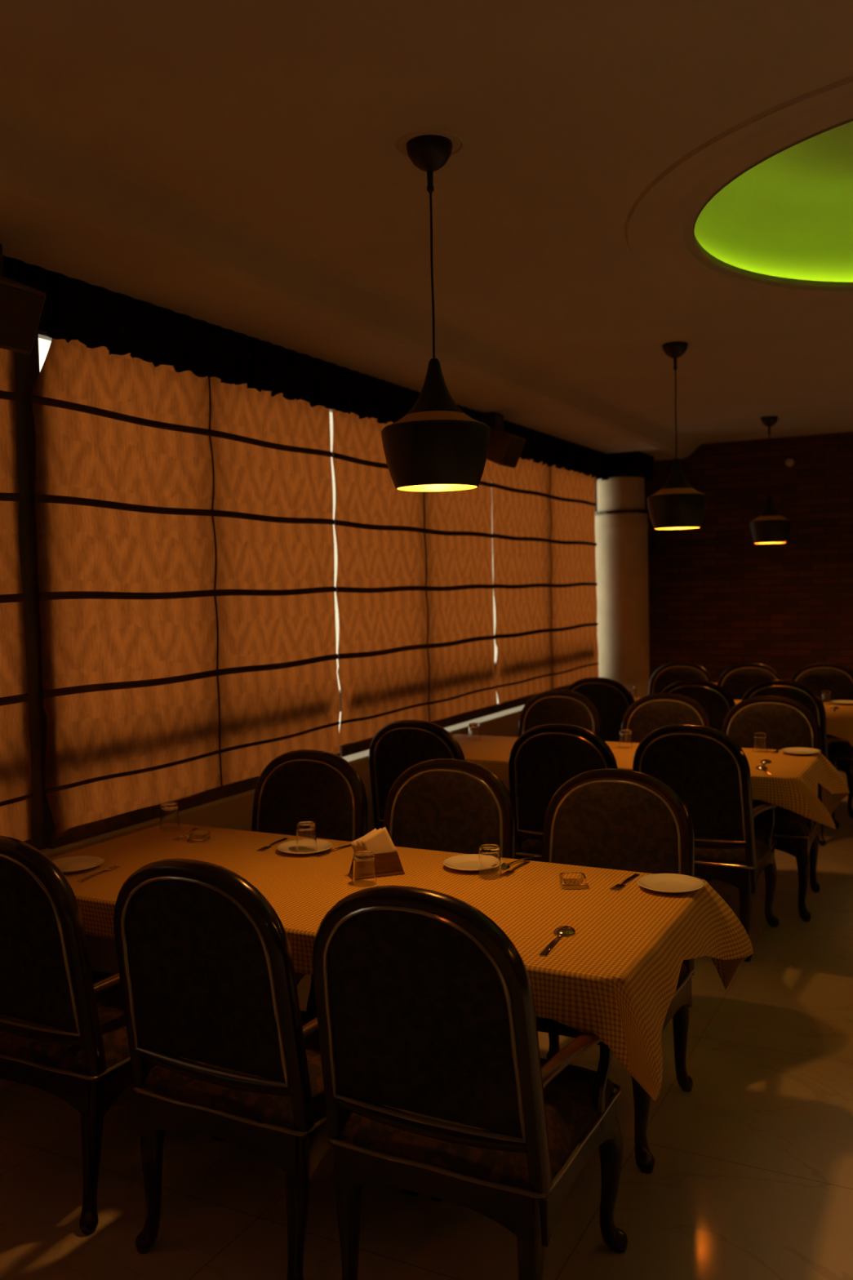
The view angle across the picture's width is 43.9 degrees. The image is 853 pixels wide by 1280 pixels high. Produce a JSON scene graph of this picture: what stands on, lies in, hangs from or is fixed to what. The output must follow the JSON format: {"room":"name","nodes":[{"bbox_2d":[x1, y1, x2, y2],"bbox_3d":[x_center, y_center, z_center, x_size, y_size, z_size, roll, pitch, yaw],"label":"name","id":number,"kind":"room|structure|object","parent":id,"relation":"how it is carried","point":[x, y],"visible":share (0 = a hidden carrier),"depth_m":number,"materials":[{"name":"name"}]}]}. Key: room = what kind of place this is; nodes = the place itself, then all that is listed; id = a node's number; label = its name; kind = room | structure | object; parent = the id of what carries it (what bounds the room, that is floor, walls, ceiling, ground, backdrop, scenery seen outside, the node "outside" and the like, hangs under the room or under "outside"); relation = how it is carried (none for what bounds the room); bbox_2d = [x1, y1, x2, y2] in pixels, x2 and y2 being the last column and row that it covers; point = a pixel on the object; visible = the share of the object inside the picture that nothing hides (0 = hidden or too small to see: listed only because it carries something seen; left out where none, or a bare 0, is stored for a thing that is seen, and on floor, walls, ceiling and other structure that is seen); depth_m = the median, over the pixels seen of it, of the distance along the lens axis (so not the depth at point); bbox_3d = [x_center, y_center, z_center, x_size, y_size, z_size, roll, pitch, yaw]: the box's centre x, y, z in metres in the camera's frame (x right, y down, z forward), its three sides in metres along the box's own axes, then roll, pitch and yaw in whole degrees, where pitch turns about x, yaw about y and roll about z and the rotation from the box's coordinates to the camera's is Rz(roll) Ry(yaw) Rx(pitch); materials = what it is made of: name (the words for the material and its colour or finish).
{"room":"restaurant dining room","nodes":[
{"label":"restaurant dining room","id":0,"kind":"room"},
{"bbox_2d":[0,712,520,1093],"bbox_3d":[-1.141,0.032,4.365,0.250,2.880,12.680,0,3,27],"label":"wall","id":1,"kind":"structure","parent":0,"point":[237,813],"depth_m":4.59,"materials":[{"name":"paint"}]},
{"bbox_2d":[40,704,524,855],"bbox_3d":[-0.500,0.643,5.547,0.201,0.016,8.500,0,3,27],"label":"trim","id":2,"kind":"structure","parent":1,"relation":"attached to","point":[360,756],"depth_m":4.66,"materials":[{"name":"beige stone"}]},
{"bbox_2d":[13,329,597,850],"bbox_3d":[-0.439,-0.321,5.654,0.125,1.895,8.850,0,3,27],"label":"window","id":3,"kind":"structure","parent":1,"relation":"in","point":[26,366],"depth_m":3.71,"materials":[{"name":"brown"}]},
{"bbox_2d":[0,347,35,847],"bbox_3d":[-1.824,-0.139,2.802,0.030,1.874,1.904,0,3,27],"label":"blind","id":4,"kind":"object","parent":3,"relation":"attached to","point":[15,795],"visible":0.91,"depth_m":3.60,"materials":[{"name":"fabric"}]},
{"bbox_2d":[29,338,340,848],"bbox_3d":[-0.904,-0.246,4.551,0.045,1.875,1.933,0,3,27],"label":"blind","id":5,"kind":"object","parent":3,"relation":"attached to","point":[184,521],"visible":0.96,"depth_m":4.32,"materials":[{"name":"fabric"}]},
{"bbox_2d":[331,408,497,755],"bbox_3d":[-0.007,-0.370,6.306,0.031,1.840,1.998,0,3,27],"label":"blind","id":6,"kind":"object","parent":3,"relation":"attached to","point":[415,586],"visible":0.88,"depth_m":6.07,"materials":[{"name":"fabric"}]},
{"bbox_2d":[491,457,599,711],"bbox_3d":[0.967,-0.485,8.167,0.029,1.840,2.208,0,3,27],"label":"blind","id":7,"kind":"object","parent":3,"relation":"attached to","point":[544,540],"visible":0.95,"depth_m":8.01,"materials":[{"name":"fabric"}]},
{"bbox_2d":[0,0,852,461],"bbox_3d":[2.287,-1.357,2.498,8.250,0.124,12.680,0,3,27],"label":"ceiling","id":8,"kind":"structure","parent":0,"point":[237,166],"depth_m":3.14,"materials":[{"name":"paint"}]},
{"bbox_2d":[2,255,608,480],"bbox_3d":[-0.332,-1.269,5.487,0.038,0.242,8.955,0,3,27],"label":"valance","id":9,"kind":"object","parent":8,"relation":"hanging from","point":[94,316],"visible":0.78,"depth_m":4.47,"materials":[{"name":"black fabric"}]},
{"bbox_2d":[0,244,45,354],"bbox_3d":[-1.345,-1.071,3.263,0.230,0.342,0.240,0,3,27],"label":"wall speaker","id":10,"kind":"object","parent":9,"relation":"attached to","point":[21,305],"visible":1,"depth_m":3.26,"materials":[{"name":"brown plastic"}]},
{"bbox_2d":[0,283,44,351],"bbox_3d":[-1.275,-0.987,3.232,0.078,0.162,0.216,0,3,27],"label":"grille","id":11,"kind":"object","parent":10,"relation":"attached to","point":[21,306],"depth_m":3.26,"materials":[{"name":"brown fabric"}]},
{"bbox_2d":[481,412,525,467],"bbox_3d":[0.493,-1.288,6.821,0.230,0.342,0.240,0,3,27],"label":"wall speaker","id":12,"kind":"object","parent":9,"relation":"attached to","point":[505,448],"visible":0.94,"depth_m":6.73,"materials":[{"name":"brown"}]},
{"bbox_2d":[502,437,525,466],"bbox_3d":[0.562,-1.205,6.790,0.078,0.162,0.216,0,3,27],"label":"grille","id":13,"kind":"object","parent":12,"relation":"attached to","point":[512,447],"depth_m":6.75,"materials":[{"name":"brown fabric"}]},
{"bbox_2d":[395,129,463,156],"bbox_3d":[0.008,-1.385,2.958,0.196,0.006,0.196,0,3,27],"label":"trim","id":14,"kind":"structure","parent":8,"relation":"attached to","point":[422,131],"depth_m":2.90,"materials":[{"name":"paint"}]},
{"bbox_2d":[381,134,490,492],"bbox_3d":[0.019,-0.909,2.982,0.309,0.958,0.309,0,3,27],"label":"pendant lamp","id":15,"kind":"object","parent":8,"relation":"hanging from","point":[436,446],"visible":1,"depth_m":2.90,"materials":[{"name":"black metal"}]},
{"bbox_2d":[646,341,707,529],"bbox_3d":[1.307,-1.065,5.536,0.309,0.958,0.309,0,3,27],"label":"pendant lamp","id":16,"kind":"object","parent":8,"relation":"hanging from","point":[677,505],"visible":1,"depth_m":5.46,"materials":[{"name":"black metal"}]},
{"bbox_2d":[625,75,852,302],"bbox_3d":[1.915,-1.450,3.495,2.480,0.016,2.480,0,3,27],"label":"trim","id":17,"kind":"structure","parent":8,"relation":"attached to","point":[655,224],"depth_m":3.33,"materials":[{"name":"paint"}]},
{"bbox_2d":[749,415,791,543],"bbox_3d":[2.622,-1.220,8.077,0.309,0.958,0.309,0,3,27],"label":"pendant lamp","id":18,"kind":"object","parent":8,"relation":"hanging from","point":[770,526],"visible":1,"depth_m":8.00,"materials":[{"name":"black metal"}]},
{"bbox_2d":[693,118,852,287],"bbox_3d":[1.911,-1.641,3.485,2.150,0.384,2.150,0,3,27],"label":"ceiling recess","id":19,"kind":"object","parent":8,"relation":"attached to","point":[788,215],"depth_m":4.36,"materials":[{"name":"green paint"}]},
{"bbox_2d":[0,770,852,1279],"bbox_3d":[2.377,1.523,2.740,8.300,0.100,12.880,0,3,27],"label":"floor","id":20,"kind":"structure","parent":0,"point":[751,1178],"depth_m":2.97,"materials":[{"name":"tile"}]},
{"bbox_2d":[0,835,225,1235],"bbox_3d":[-0.995,1.016,3.056,0.573,1.035,0.621,0,3,27],"label":"armchair","id":21,"kind":"object","parent":20,"relation":"on","point":[64,1035],"visible":0.74,"depth_m":2.77,"materials":[{"name":"brown wood"}]},
{"bbox_2d":[113,857,418,1279],"bbox_3d":[-0.410,1.018,2.752,0.573,1.035,0.621,0,3,28],"label":"armchair","id":22,"kind":"object","parent":20,"relation":"on","point":[206,971],"visible":0.8,"depth_m":2.50,"materials":[{"name":"brown wood"}]},
{"bbox_2d":[251,749,367,986],"bbox_3d":[-0.572,0.963,3.935,0.573,1.035,0.621,0,3,28],"label":"armchair","id":23,"kind":"object","parent":20,"relation":"on","point":[323,788],"visible":0.22,"depth_m":4.10,"materials":[{"name":"brown wood"}]},
{"bbox_2d":[306,758,515,1013],"bbox_3d":[-0.032,0.966,3.631,0.573,1.035,0.621,0,3,27],"label":"armchair","id":24,"kind":"object","parent":20,"relation":"on","point":[448,805],"visible":0.28,"depth_m":3.80,"materials":[{"name":"brown wood"}]},
{"bbox_2d":[368,720,465,830],"bbox_3d":[0.082,0.881,5.304,0.573,1.035,0.621,0,3,29],"label":"armchair","id":25,"kind":"object","parent":20,"relation":"on","point":[400,745],"visible":0.25,"depth_m":5.06,"materials":[{"name":"brown wood"}]},
{"bbox_2d":[311,885,627,1279],"bbox_3d":[0.109,1.019,2.482,0.573,1.035,0.621,0,3,28],"label":"armchair","id":26,"kind":"object","parent":20,"relation":"on","point":[425,1007],"visible":0.96,"depth_m":2.25,"materials":[{"name":"brown wood"}]},
{"bbox_2d":[522,830,536,842],"bbox_3d":[0.939,0.984,5.656,2.087,0.755,0.792,0,3,27],"label":"dining table","id":27,"kind":"object","parent":20,"relation":"on","point":[524,839],"visible":0.02,"depth_m":5.81,"materials":[{"name":"brown wood"}]},
{"bbox_2d":[453,734,849,829],"bbox_3d":[0.993,0.779,5.616,2.301,0.356,0.942,0,3,27],"label":"tablecloth","id":28,"kind":"object","parent":27,"relation":"on","point":[793,786],"visible":0.31,"depth_m":5.28,"materials":[{"name":"fabric"}]},
{"bbox_2d":[468,722,480,740],"bbox_3d":[0.282,0.539,6.229,0.073,0.097,0.073,0,3,27],"label":"tumbler","id":29,"kind":"object","parent":28,"relation":"on","point":[474,734],"visible":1,"depth_m":6.20,"materials":[{"name":"clear glass"}]},
{"bbox_2d":[618,729,632,748],"bbox_3d":[1.090,0.542,5.787,0.073,0.097,0.073,0,3,27],"label":"tumbler","id":30,"kind":"object","parent":28,"relation":"on","point":[625,735],"visible":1,"depth_m":5.76,"materials":[{"name":"clear glass"}]},
{"bbox_2d":[752,732,767,752],"bbox_3d":[1.752,0.538,5.556,0.073,0.097,0.073,0,3,27],"label":"tumbler","id":31,"kind":"object","parent":28,"relation":"on","point":[760,744],"visible":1,"depth_m":5.53,"materials":[{"name":"clear glass"}]},
{"bbox_2d":[755,765,773,775],"bbox_3d":[1.592,0.611,4.968,0.057,0.015,0.221,-1,3,5],"label":"spoon","id":32,"kind":"object","parent":28,"relation":"on","point":[758,767],"visible":1,"depth_m":5.01,"materials":[{"name":"silver metal"}]},
{"bbox_2d":[755,765,768,769],"bbox_3d":[1.598,0.607,5.042,0.057,0.015,0.072,-1,3,5],"label":"bowl","id":33,"kind":"object","parent":32,"relation":"on","point":[759,767],"depth_m":5.02,"materials":[{"name":"silver metal"}]},
{"bbox_2d":[760,759,772,765],"bbox_3d":[1.643,0.601,5.148,0.057,0.015,0.221,0,3,25],"label":"spoon","id":34,"kind":"object","parent":28,"relation":"on","point":[764,761],"visible":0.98,"depth_m":5.20,"materials":[{"name":"silver metal"}]},
{"bbox_2d":[760,759,772,763],"bbox_3d":[1.674,0.597,5.216,0.057,0.015,0.072,0,3,25],"label":"bowl","id":35,"kind":"object","parent":34,"relation":"on","point":[765,761],"depth_m":5.20,"materials":[{"name":"silver metal"}]},
{"bbox_2d":[781,747,821,755],"bbox_3d":[1.931,0.578,5.454,0.194,0.020,0.194,0,3,27],"label":"plate","id":36,"kind":"object","parent":28,"relation":"on","point":[795,751],"visible":1,"depth_m":5.48,"materials":[{"name":"beige ceramic"}]},
{"bbox_2d":[508,689,602,794],"bbox_3d":[0.676,0.829,6.077,0.573,1.035,0.621,0,3,28],"label":"armchair","id":37,"kind":"object","parent":20,"relation":"on","point":[553,706],"visible":0.19,"depth_m":6.25,"materials":[{"name":"brown wood"}]},
{"bbox_2d":[508,724,617,862],"bbox_3d":[0.740,0.879,5.030,0.573,1.035,0.621,0,3,27],"label":"armchair","id":38,"kind":"object","parent":20,"relation":"on","point":[544,757],"visible":0.34,"depth_m":4.80,"materials":[{"name":"brown wood"}]},
{"bbox_2d":[566,676,635,742],"bbox_3d":[1.289,0.751,7.377,0.573,1.035,0.621,0,3,28],"label":"armchair","id":39,"kind":"object","parent":20,"relation":"on","point":[612,700],"visible":0.16,"depth_m":7.08,"materials":[{"name":"brown wood"}]},
{"bbox_2d":[536,768,694,1173],"bbox_3d":[0.523,0.967,3.343,0.573,1.035,0.621,0,3,28],"label":"armchair","id":40,"kind":"object","parent":20,"relation":"on","point":[611,819],"visible":0.41,"depth_m":3.48,"materials":[{"name":"brown wood"}]},
{"bbox_2d":[595,451,653,697],"bbox_3d":[1.734,-0.230,9.355,0.492,2.779,0.492,0,3,27],"label":"column","id":41,"kind":"structure","parent":20,"relation":"on","point":[621,525],"depth_m":9.15,"materials":[{"name":"paint"}]},
{"bbox_2d":[621,693,712,880],"bbox_3d":[1.240,0.832,5.762,0.573,1.035,0.621,0,3,28],"label":"armchair","id":42,"kind":"object","parent":20,"relation":"on","point":[648,713],"visible":0.09,"depth_m":5.96,"materials":[{"name":"brown wood"}]},
{"bbox_2d":[648,661,715,694],"bbox_3d":[1.904,0.700,8.117,0.573,1.035,0.621,0,3,26],"label":"armchair","id":43,"kind":"object","parent":20,"relation":"on","point":[668,673],"visible":0.2,"depth_m":8.33,"materials":[{"name":"brown wood"}]},
{"bbox_2d":[661,679,735,731],"bbox_3d":[1.853,0.755,7.040,0.573,1.035,0.621,0,3,27],"label":"armchair","id":44,"kind":"object","parent":20,"relation":"on","point":[714,698],"visible":0.14,"depth_m":6.72,"materials":[{"name":"brown wood"}]},
{"bbox_2d":[632,724,779,961],"bbox_3d":[1.297,0.872,4.920,0.573,1.035,0.621,0,3,28],"label":"armchair","id":45,"kind":"object","parent":20,"relation":"on","point":[710,772],"visible":0.59,"depth_m":4.65,"materials":[{"name":"brown wood"}]},
{"bbox_2d":[717,662,784,700],"bbox_3d":[2.366,0.703,7.854,0.573,1.035,0.621,0,3,27],"label":"armchair","id":46,"kind":"object","parent":20,"relation":"on","point":[737,679],"visible":0.15,"depth_m":8.06,"materials":[{"name":"brown wood"}]},
{"bbox_2d":[700,695,822,921],"bbox_3d":[1.745,0.833,5.499,0.573,1.035,0.621,0,3,28],"label":"armchair","id":47,"kind":"object","parent":20,"relation":"on","point":[786,722],"visible":0.44,"depth_m":5.60,"materials":[{"name":"brown wood"}]},
{"bbox_2d":[741,680,839,845],"bbox_3d":[2.360,0.750,6.889,0.573,1.035,0.621,0,3,28],"label":"armchair","id":48,"kind":"object","parent":20,"relation":"on","point":[802,693],"visible":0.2,"depth_m":6.57,"materials":[{"name":"brown wood"}]},
{"bbox_2d":[790,662,852,817],"bbox_3d":[2.860,0.700,7.688,0.573,1.035,0.621,0,3,28],"label":"armchair","id":49,"kind":"object","parent":20,"relation":"on","point":[837,678],"visible":0.27,"depth_m":7.82,"materials":[{"name":"brown wood"}]},
{"bbox_3d":[2.011,0.859,7.698,2.107,0.755,0.852,0,3,27],"label":"dining table","id":50,"kind":"object","parent":20,"relation":"on","visible":0},
{"bbox_2d":[634,697,852,746],"bbox_3d":[2.067,0.652,7.682,2.282,0.356,0.966,0,3,27],"label":"tablecloth","id":51,"kind":"object","parent":50,"relation":"on","point":[839,723],"visible":0.07,"depth_m":6.85,"materials":[{"name":"fabric"}]},
{"bbox_2d":[627,685,636,698],"bbox_3d":[1.601,0.409,8.245,0.073,0.097,0.073,0,3,27],"label":"tumbler","id":52,"kind":"object","parent":51,"relation":"on","point":[632,689],"visible":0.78,"depth_m":8.21,"materials":[{"name":"clear glass"}]},
{"bbox_2d":[821,689,831,704],"bbox_3d":[2.874,0.412,7.606,0.073,0.097,0.073,0,3,27],"label":"tumbler","id":53,"kind":"object","parent":51,"relation":"on","point":[825,694],"visible":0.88,"depth_m":7.58,"materials":[{"name":"clear glass"}]},
{"bbox_2d":[830,706,839,711],"bbox_3d":[2.799,0.471,7.249,0.057,0.015,0.221,0,3,22],"label":"spoon","id":54,"kind":"object","parent":51,"relation":"on","point":[834,708],"visible":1,"depth_m":7.29,"materials":[{"name":"silver metal"}]},
{"bbox_2d":[830,706,839,709],"bbox_3d":[2.826,0.467,7.318,0.057,0.015,0.072,0,3,22],"label":"bowl","id":55,"kind":"object","parent":54,"relation":"on","point":[833,707],"depth_m":7.30,"materials":[{"name":"silver metal"}]},
{"bbox_2d":[831,700,852,705],"bbox_3d":[2.988,0.450,7.554,0.194,0.020,0.194,0,3,27],"label":"plate","id":56,"kind":"object","parent":51,"relation":"on","point":[837,702],"visible":1,"depth_m":7.59,"materials":[{"name":"beige ceramic"}]},
{"bbox_3d":[-0.283,1.128,3.306,2.087,0.755,0.877,0,3,27],"label":"dining table","id":57,"kind":"object","parent":20,"relation":"on","visible":0},
{"bbox_2d":[49,823,753,1101],"bbox_3d":[-0.227,0.922,3.289,2.262,0.356,0.988,0,3,27],"label":"tablecloth","id":58,"kind":"object","parent":57,"relation":"on","point":[615,980],"visible":0.44,"depth_m":3.00,"materials":[{"name":"fabric"}]},
{"bbox_2d":[52,855,104,873],"bbox_3d":[-1.164,0.746,3.489,0.194,0.020,0.194,0,3,27],"label":"plate","id":59,"kind":"object","parent":58,"relation":"on","point":[82,863],"visible":0.71,"depth_m":3.53,"materials":[{"name":"beige ceramic"}]},
{"bbox_2d":[76,865,120,881],"bbox_3d":[-1.058,0.752,3.412,0.025,0.006,0.191,0,3,22],"label":"fork","id":60,"kind":"object","parent":58,"relation":"on","point":[113,867],"visible":1,"depth_m":3.42,"materials":[{"name":"silver metal"}]},
{"bbox_2d":[160,801,179,830],"bbox_3d":[-0.987,0.675,4.059,0.073,0.097,0.073,0,3,27],"label":"tumbler","id":61,"kind":"object","parent":58,"relation":"on","point":[169,814],"visible":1,"depth_m":4.03,"materials":[{"name":"clear glass"}]},
{"bbox_2d":[173,827,198,839],"bbox_3d":[-0.896,0.722,3.949,0.025,0.006,0.191,-1,3,10],"label":"fork","id":62,"kind":"object","parent":58,"relation":"on","point":[179,837],"visible":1,"depth_m":3.90,"materials":[{"name":"silver metal"}]},
{"bbox_2d":[186,830,210,843],"bbox_3d":[-0.828,0.715,3.843,0.072,0.030,0.072,-1,3,10],"label":"glass ashtray","id":63,"kind":"object","parent":58,"relation":"on","point":[194,836],"visible":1,"depth_m":3.81,"materials":[{"name":"clear glass"}]},
{"bbox_2d":[256,837,288,851],"bbox_3d":[-0.544,0.723,3.752,0.025,0.006,0.191,0,3,21],"label":"fork","id":64,"kind":"object","parent":58,"relation":"on","point":[264,848],"visible":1,"depth_m":3.71,"materials":[{"name":"silver metal"}]},
{"bbox_2d":[276,839,333,854],"bbox_3d":[-0.419,0.720,3.654,0.194,0.020,0.194,0,3,27],"label":"plate","id":65,"kind":"object","parent":58,"relation":"on","point":[290,847],"visible":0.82,"depth_m":3.67,"materials":[{"name":"beige ceramic"}]},
{"bbox_2d":[296,821,317,852],"bbox_3d":[-0.412,0.676,3.624,0.073,0.097,0.073,0,3,27],"label":"tumbler","id":66,"kind":"object","parent":65,"relation":"on","point":[306,838],"visible":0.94,"depth_m":3.60,"materials":[{"name":"clear glass"}]},
{"bbox_2d":[312,844,351,857],"bbox_3d":[-0.318,0.723,3.645,0.025,0.006,0.191,1,3,36],"label":"fork","id":67,"kind":"object","parent":58,"relation":"on","point":[349,845],"visible":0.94,"depth_m":3.61,"materials":[{"name":"silver metal"}]},
{"bbox_2d":[352,850,376,887],"bbox_3d":[-0.190,0.698,3.228,0.073,0.097,0.073,0,3,27],"label":"tumbler","id":68,"kind":"object","parent":58,"relation":"on","point":[364,875],"visible":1,"depth_m":3.20,"materials":[{"name":"clear glass"}]},
{"bbox_2d":[347,851,404,879],"bbox_3d":[-0.159,0.703,3.325,0.170,0.075,0.060,-2,3,-20],"label":"napkin holder","id":69,"kind":"object","parent":58,"relation":"on","point":[387,864],"visible":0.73,"depth_m":3.31,"materials":[{"name":"brown wood"}]},
{"bbox_2d":[350,836,362,853],"bbox_3d":[-0.184,0.659,3.326,0.114,0.114,0.004,-2,3,-21],"label":"paper napkin","id":70,"kind":"object","parent":69,"relation":"in","point":[353,842],"visible":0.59,"depth_m":3.31,"materials":[{"name":"beige paper"}]},
{"bbox_2d":[351,828,376,852],"bbox_3d":[-0.176,0.654,3.322,0.121,0.121,0.004,-2,3,-21],"label":"paper napkin","id":71,"kind":"object","parent":69,"relation":"in","point":[354,844],"visible":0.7,"depth_m":3.31,"materials":[{"name":"beige paper"}]},
{"bbox_2d":[355,827,381,850],"bbox_3d":[-0.165,0.650,3.318,0.117,0.117,0.004,-2,3,-21],"label":"paper napkin","id":72,"kind":"object","parent":69,"relation":"in","point":[360,846],"visible":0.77,"depth_m":3.30,"materials":[{"name":"beige paper"}]},
{"bbox_2d":[360,826,396,853],"bbox_3d":[-0.149,0.647,3.316,0.119,0.119,0.004,-2,3,-21],"label":"paper napkin","id":73,"kind":"object","parent":69,"relation":"in","point":[380,842],"visible":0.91,"depth_m":3.32,"materials":[{"name":"beige paper"}]},
{"bbox_2d":[442,853,502,871],"bbox_3d":[0.149,0.720,3.392,0.194,0.020,0.194,0,3,27],"label":"plate","id":74,"kind":"object","parent":58,"relation":"on","point":[469,862],"visible":0.68,"depth_m":3.42,"materials":[{"name":"beige ceramic"}]},
{"bbox_2d":[478,844,502,879],"bbox_3d":[0.196,0.686,3.276,0.073,0.097,0.073,0,3,27],"label":"tumbler","id":75,"kind":"object","parent":58,"relation":"on","point":[489,855],"visible":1,"depth_m":3.25,"materials":[{"name":"clear glass"}]},
{"bbox_2d":[502,860,530,876],"bbox_3d":[0.285,0.724,3.361,0.025,0.006,0.191,0,3,29],"label":"fork","id":76,"kind":"object","parent":58,"relation":"on","point":[510,872],"visible":1,"depth_m":3.33,"materials":[{"name":"silver metal"}]},
{"bbox_2d":[501,855,539,870],"bbox_3d":[0.289,0.717,3.428,0.221,0.015,0.057,-4,4,-45],"label":"spoon","id":77,"kind":"object","parent":58,"relation":"on","point":[504,866],"visible":0.52,"depth_m":3.39,"materials":[{"name":"silver metal"}]},
{"bbox_2d":[501,862,510,870],"bbox_3d":[0.236,0.721,3.375,0.072,0.015,0.057,-4,4,-45],"label":"bowl","id":78,"kind":"object","parent":77,"relation":"on","point":[504,866],"depth_m":3.36,"materials":[{"name":"silver metal"}]},
{"bbox_2d":[538,925,576,955],"bbox_3d":[0.326,0.753,2.666,0.057,0.015,0.221,0,3,24],"label":"spoon","id":79,"kind":"object","parent":58,"relation":"on","point":[562,931],"visible":1,"depth_m":2.71,"materials":[{"name":"silver metal"}]},
{"bbox_2d":[553,925,576,937],"bbox_3d":[0.357,0.749,2.734,0.057,0.015,0.072,0,3,24],"label":"bowl","id":80,"kind":"object","parent":79,"relation":"on","point":[562,931],"depth_m":2.72,"materials":[{"name":"silver metal"}]},
{"bbox_2d":[559,872,586,889],"bbox_3d":[0.436,0.719,3.153,0.076,0.032,0.076,-1,3,2],"label":"glass ashtray","id":81,"kind":"object","parent":58,"relation":"on","point":[568,881],"visible":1,"depth_m":3.12,"materials":[{"name":"clear glass"}]},
{"bbox_2d":[609,873,639,890],"bbox_3d":[0.600,0.725,3.180,0.025,0.006,0.191,0,3,32],"label":"fork","id":82,"kind":"object","parent":58,"relation":"on","point":[621,885],"visible":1,"depth_m":3.14,"materials":[{"name":"silver metal"}]},
{"bbox_2d":[636,873,704,893],"bbox_3d":[0.717,0.721,3.108,0.194,0.020,0.194,0,3,27],"label":"plate","id":83,"kind":"object","parent":58,"relation":"on","point":[670,883],"visible":1,"depth_m":3.13,"materials":[{"name":"beige ceramic"}]},
{"bbox_2d":[644,431,852,770],"bbox_3d":[5.257,-0.568,8.271,8.300,3.400,0.200,0,3,27],"label":"wall","id":84,"kind":"structure","parent":0,"point":[720,599],"depth_m":9.36,"materials":[{"name":"brick"}]},
{"bbox_2d":[785,457,794,466],"bbox_3d":[3.150,-1.541,9.172,0.070,0.070,0.038,0,3,27],"label":"wall sensor","id":85,"kind":"object","parent":84,"relation":"attached to","point":[789,462],"visible":1,"depth_m":9.16,"materials":[{"name":"beige plastic"}]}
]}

